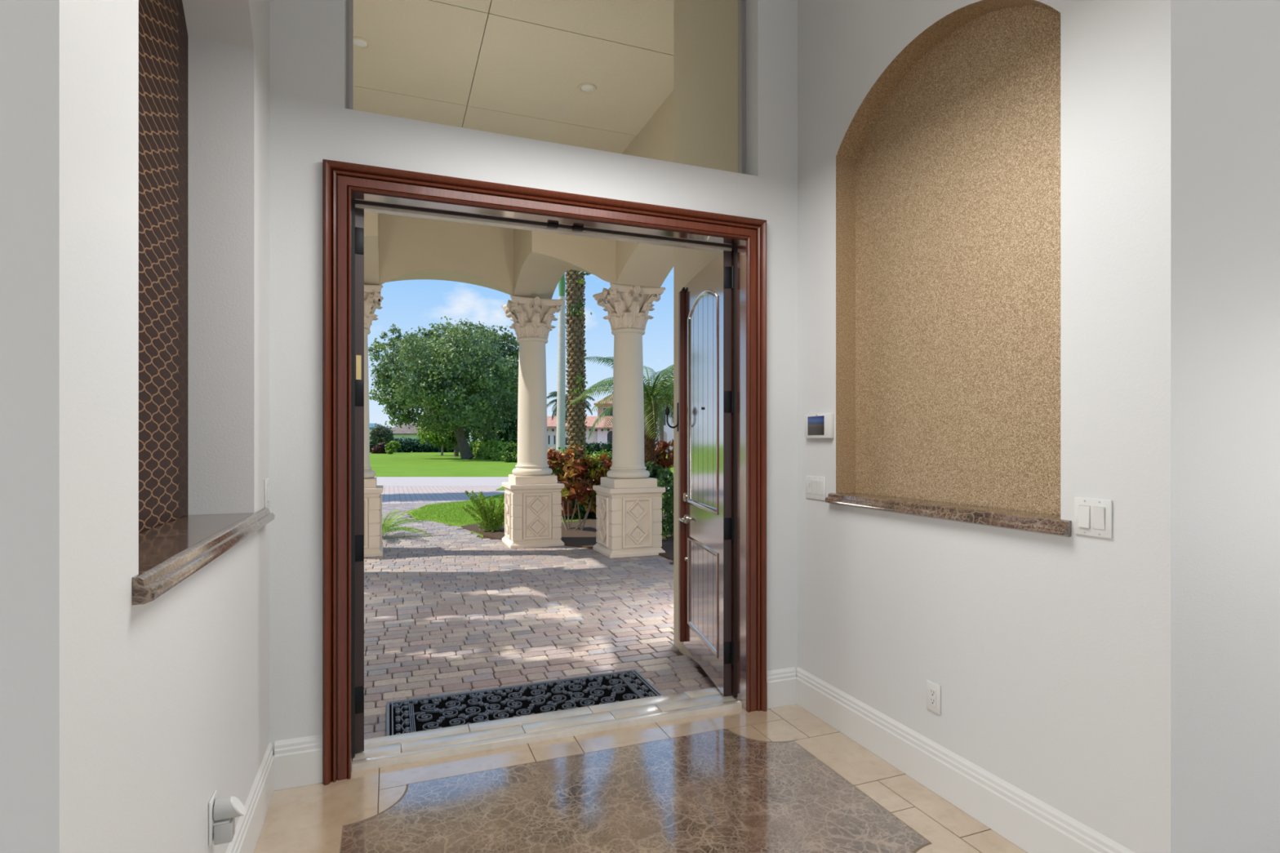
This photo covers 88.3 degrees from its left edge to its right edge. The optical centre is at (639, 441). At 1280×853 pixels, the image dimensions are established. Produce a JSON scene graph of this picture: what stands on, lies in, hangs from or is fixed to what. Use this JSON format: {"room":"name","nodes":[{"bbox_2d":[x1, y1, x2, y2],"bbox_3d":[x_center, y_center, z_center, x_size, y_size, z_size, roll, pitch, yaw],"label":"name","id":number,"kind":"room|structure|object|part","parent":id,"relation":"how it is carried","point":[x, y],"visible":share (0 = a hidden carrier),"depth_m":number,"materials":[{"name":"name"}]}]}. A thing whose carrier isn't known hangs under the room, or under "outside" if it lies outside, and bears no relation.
{"room":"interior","nodes":[
{"label":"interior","id":0,"kind":"room"},
{"bbox_2d":[0,0,269,852],"bbox_3d":[-3.529,-1.040,0.910,5.050,4.920,1.810,0,0,-21],"label":"wall","id":1,"kind":"structure","parent":0,"point":[135,134],"depth_m":1.19,"materials":[{"name":"white paint"}]},
{"bbox_2d":[132,507,275,604],"bbox_3d":[-1.273,0.280,1.856,0.233,0.052,1.395,0,0,-21],"label":"shelf","id":2,"kind":"object","parent":1,"relation":"attached to","point":[170,553],"visible":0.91,"depth_m":1.66,"materials":[{"name":"brown stone"}]},
{"bbox_2d":[208,790,217,845],"bbox_3d":[-1.155,1.018,1.786,0.008,0.116,0.072,0,0,-21],"label":"wall outlet","id":3,"kind":"object","parent":1,"relation":"attached to","point":[211,805],"visible":0.62,"depth_m":1.76,"materials":[{"name":"white plastic"}]},
{"bbox_2d":[212,804,214,833],"bbox_3d":[-1.154,1.018,1.787,0.001,0.068,0.034,0,0,-21],"label":"receptacle","id":4,"kind":"object","parent":3,"relation":"attached to","point":[213,820],"depth_m":1.77,"materials":[{"name":"grey plastic"}]},
{"bbox_2d":[213,795,246,844],"bbox_3d":[-1.118,1.026,1.800,0.073,0.115,0.048,0,0,-21],"label":"air freshener","id":5,"kind":"object","parent":3,"relation":"attached to","point":[226,809],"visible":1,"depth_m":1.78,"materials":[{"name":"grey plastic"}]},
{"bbox_2d":[225,742,274,852],"bbox_3d":[-1.160,1.304,1.811,0.018,0.192,1.810,0,0,-21],"label":"baseboard","id":6,"kind":"structure","parent":1,"relation":"attached to","point":[248,828],"depth_m":2.31,"materials":[{"name":"white paint"}]},
{"bbox_2d":[264,478,269,507],"bbox_3d":[-1.455,0.203,2.576,0.010,0.115,0.072,0,0,-21],"label":"wall switch","id":7,"kind":"object","parent":1,"relation":"attached to","point":[267,480],"visible":0.97,"depth_m":2.56,"materials":[{"name":"white plastic"}]},
{"bbox_2d":[376,476,594,486],"bbox_3d":[0.000,1.473,24.250,120.002,0.050,5.700,0,0,0],"label":"street","id":8,"kind":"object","parent":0,"point":[384,481],"depth_m":24.05,"materials":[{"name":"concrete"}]},
{"bbox_2d":[546,446,612,476],"bbox_3d":[-1.998,0.895,26.036,4.198,1.389,1.290,0,0,0],"label":"hedge","id":9,"kind":"object","parent":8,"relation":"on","point":[609,455],"visible":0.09,"depth_m":25.90,"materials":[{"name":"green plant"}]},
{"bbox_2d":[643,386,673,442],"bbox_3d":[0.694,-0.254,22.001,1.908,3.397,1.911,0,0,-21],"label":"palm tree","id":10,"kind":"object","parent":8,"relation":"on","point":[660,438],"visible":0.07,"depth_m":21.93,"materials":[{"name":"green plant"}]},
{"bbox_2d":[495,486,505,490],"bbox_3d":[-2.297,1.475,20.782,4.110,0.080,2.198,0,0,-4],"label":"verge","id":11,"kind":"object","parent":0,"point":[502,488],"visible":0.14,"depth_m":19.77,"materials":[{"name":"green plant"}]},
{"bbox_2d":[353,0,673,154],"bbox_3d":[-1.638,-3.540,6.278,5.400,0.120,6.500,0,0,-21],"label":"ceiling","id":12,"kind":"structure","parent":0,"point":[513,68],"depth_m":6.11,"materials":[{"name":"beige paint"}]},
{"bbox_2d":[353,35,371,49],"bbox_3d":[-2.445,-3.475,5.757,0.190,0.014,0.190,0,0,-21],"label":"recessed light","id":13,"kind":"object","parent":12,"relation":"in","point":[361,43],"visible":0.8,"depth_m":5.75,"materials":[{"name":"beige paint"}]},
{"bbox_2d":[577,82,596,93],"bbox_3d":[-0.520,-3.475,6.489,0.190,0.014,0.190,0,0,-21],"label":"recessed light","id":14,"kind":"object","parent":12,"relation":"in","point":[585,87],"visible":1,"depth_m":6.48,"materials":[{"name":"beige paint"}]},
{"bbox_2d":[364,90,673,299],"bbox_3d":[-1.793,-1.377,6.770,5.000,5.645,5.310,0,0,-21],"label":"wall","id":15,"kind":"structure","parent":0,"point":[527,264],"depth_m":8.42,"materials":[{"name":"beige paint"}]},
{"bbox_2d":[369,451,673,476],"bbox_3d":[29.858,1.505,181.464,486.058,0.120,352.831,0,0,-21],"label":"lawn","id":16,"kind":"structure","parent":0,"point":[430,464],"depth_m":38.11,"materials":[{"name":"green plant"}]},
{"bbox_2d":[369,440,377,453],"bbox_3d":[-32.621,0.634,80.007,1.793,1.516,1.220,0,0,-21],"label":"clipped shrub","id":17,"kind":"object","parent":16,"relation":"on","point":[374,443],"visible":0.28,"depth_m":79.79,"materials":[{"name":"green plant"}]},
{"bbox_2d":[369,423,383,444],"bbox_3d":[-44.936,-0.729,110.500,3.548,4.658,5.600,0,0,0],"label":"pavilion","id":18,"kind":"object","parent":16,"relation":"on","point":[371,425],"visible":0.09,"depth_m":108.87,"materials":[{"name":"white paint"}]},
{"bbox_2d":[371,442,388,453],"bbox_3d":[-31.014,0.893,79.045,2.367,1.616,1.818,0,0,-21],"label":"shrub","id":19,"kind":"object","parent":16,"relation":"on","point":[380,448],"visible":0.89,"depth_m":78.67,"materials":[{"name":"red plant"}]},
{"bbox_2d":[369,423,395,444],"bbox_3d":[-32.912,-0.464,83.922,3.446,3.848,2.876,0,0,-21],"label":"tree","id":20,"kind":"object","parent":16,"relation":"on","point":[384,434],"visible":0.98,"depth_m":83.47,"materials":[{"name":"green plant"}]},
{"bbox_2d":[385,440,400,453],"bbox_3d":[-28.308,0.716,75.523,1.763,1.702,1.504,0,0,-21],"label":"shrub","id":21,"kind":"object","parent":16,"relation":"on","point":[393,446],"visible":0.98,"depth_m":75.24,"materials":[{"name":"green plant"}]},
{"bbox_2d":[389,422,428,442],"bbox_3d":[-35.806,-0.830,108.700,9.538,4.860,11.200,0,0,0],"label":"bungalow","id":22,"kind":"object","parent":16,"relation":"on","point":[404,432],"visible":0.23,"depth_m":104.01,"materials":[{"name":"white paint"}]},
{"bbox_2d":[384,436,471,452],"bbox_3d":[-28.339,0.702,87.952,12.195,2.930,6.316,0,0,-21],"label":"hedge","id":23,"kind":"object","parent":16,"relation":"on","point":[408,445],"visible":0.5,"depth_m":87.31,"materials":[{"name":"green plant"}]},
{"bbox_2d":[412,411,454,455],"bbox_3d":[-20.691,-1.247,67.928,5.276,5.399,4.635,0,0,-21],"label":"tree","id":24,"kind":"object","parent":16,"relation":"on","point":[434,437],"visible":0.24,"depth_m":67.32,"materials":[{"name":"green plant"}]},
{"bbox_2d":[368,315,519,458],"bbox_3d":[-15.888,-4.331,55.021,14.340,12.303,17.343,0,0,2],"label":"shade tree","id":25,"kind":"object","parent":16,"relation":"on","point":[452,377],"visible":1,"depth_m":50.03,"materials":[{"name":"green plant"}]},
{"bbox_2d":[438,422,471,456],"bbox_3d":[-17.812,-0.509,63.967,3.064,3.940,3.034,0,0,30],"label":"tree","id":26,"kind":"object","parent":16,"relation":"on","point":[451,433],"visible":0.4,"depth_m":63.66,"materials":[{"name":"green plant"}]},
{"bbox_3d":[-17.862,-1.024,63.935,2.992,2.909,3.094,0,0,7],"label":"crown","id":27,"kind":"part","parent":26,"relation":"part of","materials":[{"name":"green plant"}]},
{"bbox_2d":[468,440,483,452],"bbox_3d":[-15.451,0.901,62.051,2.416,2.153,2.298,0,0,-21],"label":"clipped shrub","id":28,"kind":"object","parent":16,"relation":"on","point":[473,444],"visible":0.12,"depth_m":61.56,"materials":[{"name":"green plant"}]},
{"bbox_2d":[471,440,485,457],"bbox_3d":[-13.711,0.899,58.008,2.192,2.092,2.268,0,0,-21],"label":"clipped shrub","id":29,"kind":"object","parent":16,"relation":"on","point":[477,452],"visible":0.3,"depth_m":57.38,"materials":[{"name":"green plant"}]},
{"bbox_2d":[480,437,502,459],"bbox_3d":[-11.932,0.791,53.963,2.239,2.315,2.202,0,0,-21],"label":"clipped shrub","id":30,"kind":"object","parent":16,"relation":"on","point":[486,455],"visible":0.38,"depth_m":53.51,"materials":[{"name":"green plant"}]},
{"bbox_2d":[466,380,518,445],"bbox_3d":[-15.878,-3.041,74.969,8.997,9.465,7.278,0,0,14],"label":"evergreen tree","id":31,"kind":"object","parent":16,"relation":"on","point":[511,433],"visible":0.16,"depth_m":73.58,"materials":[{"name":"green plant"}]},
{"bbox_2d":[490,438,514,461],"bbox_3d":[-10.336,0.810,49.956,2.092,2.122,1.920,0,0,-7],"label":"clipped shrub","id":32,"kind":"object","parent":16,"relation":"on","point":[497,452],"visible":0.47,"depth_m":49.47,"materials":[{"name":"green plant"}]},
{"bbox_2d":[501,442,517,462],"bbox_3d":[-8.799,0.967,45.954,1.842,1.823,1.792,0,0,-21],"label":"clipped shrub","id":33,"kind":"object","parent":16,"relation":"on","point":[510,455],"visible":0.62,"depth_m":45.60,"materials":[{"name":"green plant"}]},
{"bbox_2d":[555,273,565,452],"bbox_3d":[-4.089,-4.498,34.000,5.870,11.890,5.912,0,0,-21],"label":"royal palm","id":34,"kind":"object","parent":16,"relation":"on","point":[561,393],"visible":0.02,"depth_m":33.84,"materials":[{"name":"green"}]},
{"bbox_2d":[546,390,595,429],"bbox_3d":[-6.420,-1.637,60.000,4.518,6.165,4.542,0,0,-21],"label":"palm tree","id":35,"kind":"object","parent":16,"relation":"on","point":[553,394],"visible":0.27,"depth_m":59.63,"materials":[{"name":"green plant"}]},
{"bbox_2d":[515,386,673,452],"bbox_3d":[-3.273,-3.239,92.850,27.313,9.679,17.300,0,0,0],"label":"villa","id":36,"kind":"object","parent":16,"relation":"on","point":[597,436],"visible":0.27,"depth_m":86.21,"materials":[{"name":"paint"}]},
{"bbox_2d":[584,440,612,455],"bbox_3d":[-4.150,0.834,70.043,6.348,1.930,2.249,0,0,-2],"label":"hedge","id":37,"kind":"object","parent":16,"relation":"on","point":[592,447],"visible":0.42,"depth_m":69.54,"materials":[{"name":"green plant"}]},
{"bbox_2d":[380,486,669,507],"bbox_3d":[-3.819,1.476,20.662,85.961,0.050,17.145,0,0,-12],"label":"driveway","id":38,"kind":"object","parent":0,"point":[390,495],"visible":0.1,"depth_m":18.42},
{"bbox_2d":[269,0,797,753],"bbox_3d":[-0.309,-1.300,3.204,12.700,5.800,0.190,0,0,-21],"label":"wall","id":39,"kind":"structure","parent":0,"point":[310,122],"depth_m":2.75,"materials":[{"name":"white paint"}]},
{"bbox_2d":[355,208,364,752],"bbox_3d":[-1.481,0.164,3.290,0.065,2.412,0.931,0,0,-32],"label":"door","id":40,"kind":"structure","parent":39,"relation":"in","point":[359,213],"depth_m":2.91,"materials":[{"name":"brown wood"}]},
{"bbox_3d":[-1.240,-0.323,2.907,0.021,0.115,0.004,0,0,-32],"label":"edge plate","id":41,"kind":"part","parent":40,"relation":"part of","materials":[{"name":"gold metal"}]},
{"bbox_2d":[274,666,796,791],"bbox_3d":[-0.319,1.304,3.089,2.464,0.192,0.018,0,0,-21],"label":"baseboard","id":42,"kind":"structure","parent":39,"relation":"attached to","point":[298,762],"depth_m":2.69,"materials":[{"name":"white paint"}]},
{"bbox_2d":[322,159,766,785],"bbox_3d":[-0.321,0.122,3.074,2.095,2.555,0.045,0,0,-21],"label":"trim","id":43,"kind":"structure","parent":39,"relation":"attached to","point":[340,179],"depth_m":2.77,"materials":[{"name":"brown wood"}]},
{"bbox_2d":[346,0,746,173],"bbox_3d":[-0.358,-2.220,3.236,1.981,1.660,0.046,0,0,-21],"label":"window","id":44,"kind":"structure","parent":39,"relation":"in","point":[349,3],"depth_m":3.56,"materials":[{"name":"silver metal"}]},
{"bbox_2d":[351,687,742,771],"bbox_3d":[-0.393,1.436,3.256,2.177,0.128,0.270,0,0,-21],"label":"threshold","id":45,"kind":"object","parent":39,"relation":"attached to","point":[399,748],"depth_m":3.18,"materials":[{"name":"stone"}]},
{"bbox_2d":[351,191,746,772],"bbox_3d":[-0.363,0.163,3.184,1.945,2.475,0.189,0,0,-21],"label":"trim","id":46,"kind":"structure","parent":39,"relation":"attached to","point":[367,202],"depth_m":3.34,"materials":[{"name":"brown wood"}]},
{"bbox_2d":[678,251,733,695],"bbox_3d":[0.374,0.164,4.000,0.104,2.412,0.932,0,0,-10],"label":"door","id":47,"kind":"structure","parent":39,"relation":"in","point":[705,393],"depth_m":3.91,"materials":[{"name":"brown wood"}]},
{"bbox_3d":[0.286,0.515,4.342,0.056,0.066,0.144,0,0,-10],"label":"lever handle","id":48,"kind":"part","parent":47,"relation":"part of","materials":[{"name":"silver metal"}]},
{"bbox_3d":[0.375,0.910,3.991,0.016,0.586,0.686,0,0,-10],"label":"panel moulding","id":49,"kind":"part","parent":47,"relation":"part of","materials":[{"name":"brown wood"}]},
{"bbox_3d":[0.375,-0.250,3.991,0.016,1.316,0.686,0,0,-10],"label":"panel moulding","id":50,"kind":"part","parent":47,"relation":"part of","materials":[{"name":"brown wood"}]},
{"bbox_3d":[0.397,0.910,3.995,0.034,0.570,0.664,0,0,-10],"label":"panel","id":51,"kind":"part","parent":47,"relation":"part of","materials":[{"name":"brown wood"}]},
{"bbox_3d":[0.397,-0.250,3.995,0.034,1.300,0.664,0,0,-10],"label":"arched panel","id":52,"kind":"part","parent":47,"relation":"part of","materials":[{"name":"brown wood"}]},
{"bbox_2d":[364,507,708,732],"bbox_3d":[-3.589,1.602,9.441,18.000,0.286,13.800,0,0,-21],"label":"ground","id":53,"kind":"structure","parent":0,"point":[700,668],"depth_m":4.56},
{"bbox_3d":[-8.026,1.477,7.914,8.620,0.080,11.900,0,0,-21],"label":"mulch bed","id":54,"kind":"object","parent":53,"relation":"on","visible":0},
{"bbox_2d":[382,508,431,536],"bbox_3d":[-3.876,1.235,10.057,1.445,0.494,1.368,0,0,15],"label":"fern","id":55,"kind":"object","parent":54,"relation":"on","point":[393,526],"visible":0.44,"depth_m":9.98,"materials":[{"name":"green plant"}]},
{"bbox_2d":[364,501,716,739],"bbox_3d":[-2.781,1.453,9.513,5.033,0.020,13.125,0,0,-21],"label":"floor","id":56,"kind":"structure","parent":0,"point":[622,608],"depth_m":5.46,"materials":[{"name":"concrete"}]},
{"bbox_2d":[364,284,383,556],"bbox_3d":[-3.725,-0.271,8.533,0.766,3.432,0.766,0,0,-21],"label":"column","id":57,"kind":"structure","parent":56,"relation":"on","point":[373,545],"depth_m":8.36,"materials":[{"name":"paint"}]},
{"bbox_3d":[-3.604,1.025,8.213,0.396,0.630,0.036,0,0,-21],"label":"diamond panel","id":58,"kind":"part","parent":57,"relation":"part of","materials":[{"name":"stone"}]},
{"bbox_3d":[-3.406,1.025,8.655,0.036,0.630,0.396,0,0,-21],"label":"diamond panel","id":59,"kind":"part","parent":57,"relation":"part of","materials":[{"name":"stone"}]},
{"bbox_2d":[386,669,662,736],"bbox_3d":[-0.611,1.434,3.618,1.460,0.018,0.553,0,0,-21],"label":"doormat","id":60,"kind":"object","parent":56,"relation":"on","point":[439,711],"visible":0.77,"depth_m":3.65,"materials":[{"name":"grey rubber"}]},
{"bbox_2d":[501,295,564,548],"bbox_3d":[-1.529,-0.271,9.368,0.766,3.432,0.766,0,0,-21],"label":"column","id":61,"kind":"structure","parent":56,"relation":"on","point":[532,494],"depth_m":9.16,"materials":[{"name":"stone"}]},
{"bbox_3d":[-1.849,1.025,9.247,0.036,0.630,0.396,0,0,-21],"label":"diamond panel","id":62,"kind":"part","parent":61,"relation":"part of","materials":[{"name":"stone"}]},
{"bbox_3d":[-1.407,1.025,9.049,0.396,0.630,0.036,0,0,-21],"label":"diamond panel","id":63,"kind":"part","parent":61,"relation":"part of","materials":[{"name":"stone"}]},
{"bbox_2d":[592,282,665,558],"bbox_3d":[-0.154,-0.271,8.650,0.766,3.432,0.766,0,0,-21],"label":"column","id":64,"kind":"structure","parent":56,"relation":"on","point":[628,502],"depth_m":8.44,"materials":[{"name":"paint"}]},
{"bbox_3d":[-0.474,1.025,8.528,0.036,0.630,0.396,0,0,-21],"label":"diamond panel","id":65,"kind":"part","parent":64,"relation":"part of","materials":[{"name":"stone"}]},
{"bbox_3d":[-0.032,1.025,8.330,0.396,0.630,0.036,0,0,-21],"label":"diamond panel","id":66,"kind":"part","parent":64,"relation":"part of","materials":[{"name":"stone"}]},
{"bbox_2d":[408,493,671,537],"bbox_3d":[-0.956,1.470,15.763,9.340,0.080,7.271,0,0,-38],"label":"lawn","id":67,"kind":"structure","parent":0,"point":[417,517],"depth_m":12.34,"materials":[{"name":"green plant"}]},
{"bbox_2d":[564,269,586,463],"bbox_3d":[-1.463,-2.740,14.184,5.307,8.395,5.280,0,0,-21],"label":"date palm","id":68,"kind":"object","parent":67,"relation":"on","point":[575,343],"visible":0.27,"depth_m":14.04,"materials":[{"name":"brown plant"}]},
{"bbox_2d":[566,271,591,398],"bbox_3d":[-1.282,-2.273,13.967,0.526,2.805,0.395,0,0,-35],"label":"climbing vine","id":69,"kind":"object","parent":68,"relation":"attached to","point":[579,380],"visible":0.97,"depth_m":13.93,"materials":[{"name":"green plant"}]},
{"bbox_2d":[461,513,673,561],"bbox_3d":[1.732,1.461,9.698,7.870,0.080,8.300,0,0,-21],"label":"mulch bed","id":70,"kind":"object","parent":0,"point":[585,538],"visible":0.14,"depth_m":9.96,"materials":[{"name":"brown soil"}]},
{"bbox_2d":[461,489,504,531],"bbox_3d":[-2.278,1.099,10.578,1.064,0.680,0.796,0,0,10],"label":"fern","id":71,"kind":"object","parent":70,"relation":"on","point":[486,511],"visible":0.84,"depth_m":10.40,"materials":[{"name":"green plant"}]},
{"bbox_2d":[560,484,597,519],"bbox_3d":[-1.167,1.138,12.399,1.545,0.962,0.946,0,0,-4],"label":"shrub","id":72,"kind":"object","parent":70,"relation":"on","point":[582,510],"visible":0.1,"depth_m":12.17,"materials":[{"name":"green plant"}]},
{"bbox_2d":[546,443,612,529],"bbox_3d":[-0.978,0.736,10.638,1.279,1.438,0.709,0,0,-1],"label":"croton","id":73,"kind":"object","parent":70,"relation":"on","point":[575,477],"visible":0.7,"depth_m":10.52,"materials":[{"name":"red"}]},
{"bbox_2d":[569,356,673,466],"bbox_3d":[0.236,0.002,11.242,2.592,2.887,2.669,0,0,-21],"label":"palm","id":74,"kind":"object","parent":70,"relation":"on","point":[651,409],"visible":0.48,"depth_m":11.07,"materials":[{"name":"green plant"}]},
{"bbox_2d":[644,461,673,487],"bbox_3d":[0.263,0.550,10.605,0.692,0.466,0.502,0,0,-21],"label":"shrub","id":75,"kind":"object","parent":70,"relation":"on","point":[658,472],"visible":0.31,"depth_m":10.52,"materials":[{"name":"green plant"}]},
{"bbox_2d":[653,439,673,519],"bbox_3d":[0.429,0.698,11.488,0.702,1.496,0.461,0,0,13],"label":"croton","id":76,"kind":"object","parent":70,"relation":"on","point":[667,463],"visible":0.5,"depth_m":11.45,"materials":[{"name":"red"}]},
{"bbox_2d":[656,475,673,537],"bbox_3d":[0.522,1.048,9.700,0.631,1.105,0.556,0,0,-21],"label":"shrub","id":77,"kind":"object","parent":70,"relation":"on","point":[667,501],"visible":0.47,"depth_m":9.63,"materials":[{"name":"green plant"}]},
{"bbox_2d":[253,703,1027,852],"bbox_3d":[1.352,1.403,-1.165,12.700,0.006,9.260,0,0,-21],"label":"floor","id":78,"kind":"structure","parent":0,"point":[782,779],"depth_m":2.56,"materials":[{"name":"beige stone"}]},
{"bbox_2d":[673,0,737,666],"bbox_3d":[1.061,-1.353,4.407,1.345,5.695,1.085,0,0,-21],"label":"wall","id":79,"kind":"structure","parent":0,"point":[705,32],"depth_m":4.30,"materials":[{"name":"beige paint"}]},
{"bbox_2d":[665,402,678,431],"bbox_3d":[0.226,-0.170,4.547,0.116,0.200,0.070,0,0,-21],"label":"wall sconce","id":80,"kind":"object","parent":79,"relation":"attached to","point":[667,410],"visible":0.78,"depth_m":4.54,"materials":[{"name":"brown metal"}]},
{"bbox_3d":[0.229,-0.141,4.548,0.102,0.100,0.013,0,0,-21],"label":"arm","id":81,"kind":"part","parent":80,"relation":"part of","materials":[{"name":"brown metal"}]},
{"bbox_2d":[797,0,1279,852],"bbox_3d":[3.575,-1.040,3.611,5.150,4.920,1.810,0,0,-21],"label":"wall","id":82,"kind":"structure","parent":0,"point":[1038,241],"depth_m":2.18,"materials":[{"name":"white paint"}]},
{"bbox_2d":[805,475,825,500],"bbox_3d":[0.898,0.237,3.386,0.014,0.118,0.165,0,0,-21],"label":"light switch","id":83,"kind":"object","parent":82,"relation":"attached to","point":[815,485],"visible":0.98,"depth_m":3.38,"materials":[{"name":"white plastic"}]},
{"bbox_2d":[804,413,833,438],"bbox_3d":[0.907,-0.078,3.346,0.026,0.124,0.216,0,0,-21],"label":"control panel","id":84,"kind":"object","parent":82,"relation":"attached to","point":[816,425],"visible":1,"depth_m":3.32,"materials":[{"name":"white plastic"}]},
{"bbox_2d":[926,680,940,714],"bbox_3d":[1.180,1.028,2.652,0.008,0.116,0.072,0,0,-21],"label":"wall outlet","id":85,"kind":"object","parent":82,"relation":"attached to","point":[933,690],"visible":1,"depth_m":2.65,"materials":[{"name":"white plastic"}]},
{"bbox_2d":[929,687,936,706],"bbox_3d":[1.177,1.028,2.651,0.002,0.067,0.033,0,0,-21],"label":"receptacle","id":86,"kind":"object","parent":85,"relation":"attached to","point":[932,690],"depth_m":2.65,"materials":[{"name":"grey plastic"}]},
{"bbox_2d":[825,493,1071,537],"bbox_3d":[1.205,0.280,2.710,0.151,0.052,1.234,0,0,-21],"label":"shelf","id":87,"kind":"object","parent":82,"relation":"attached to","point":[1038,522],"visible":0.94,"depth_m":2.51,"materials":[{"name":"brown stone"}]},
{"bbox_2d":[795,666,1135,852],"bbox_3d":[1.160,1.304,2.693,0.018,0.192,1.810,0,0,-21],"label":"baseboard","id":88,"kind":"structure","parent":82,"relation":"attached to","point":[1032,824],"depth_m":2.53,"materials":[{"name":"white paint"}]},
{"bbox_2d":[1074,497,1112,538],"bbox_3d":[1.406,0.236,2.050,0.014,0.118,0.117,0,0,-21],"label":"light switch","id":89,"kind":"object","parent":82,"relation":"attached to","point":[1092,517],"visible":1,"depth_m":2.04,"materials":[{"name":"white plastic"}]}
]}

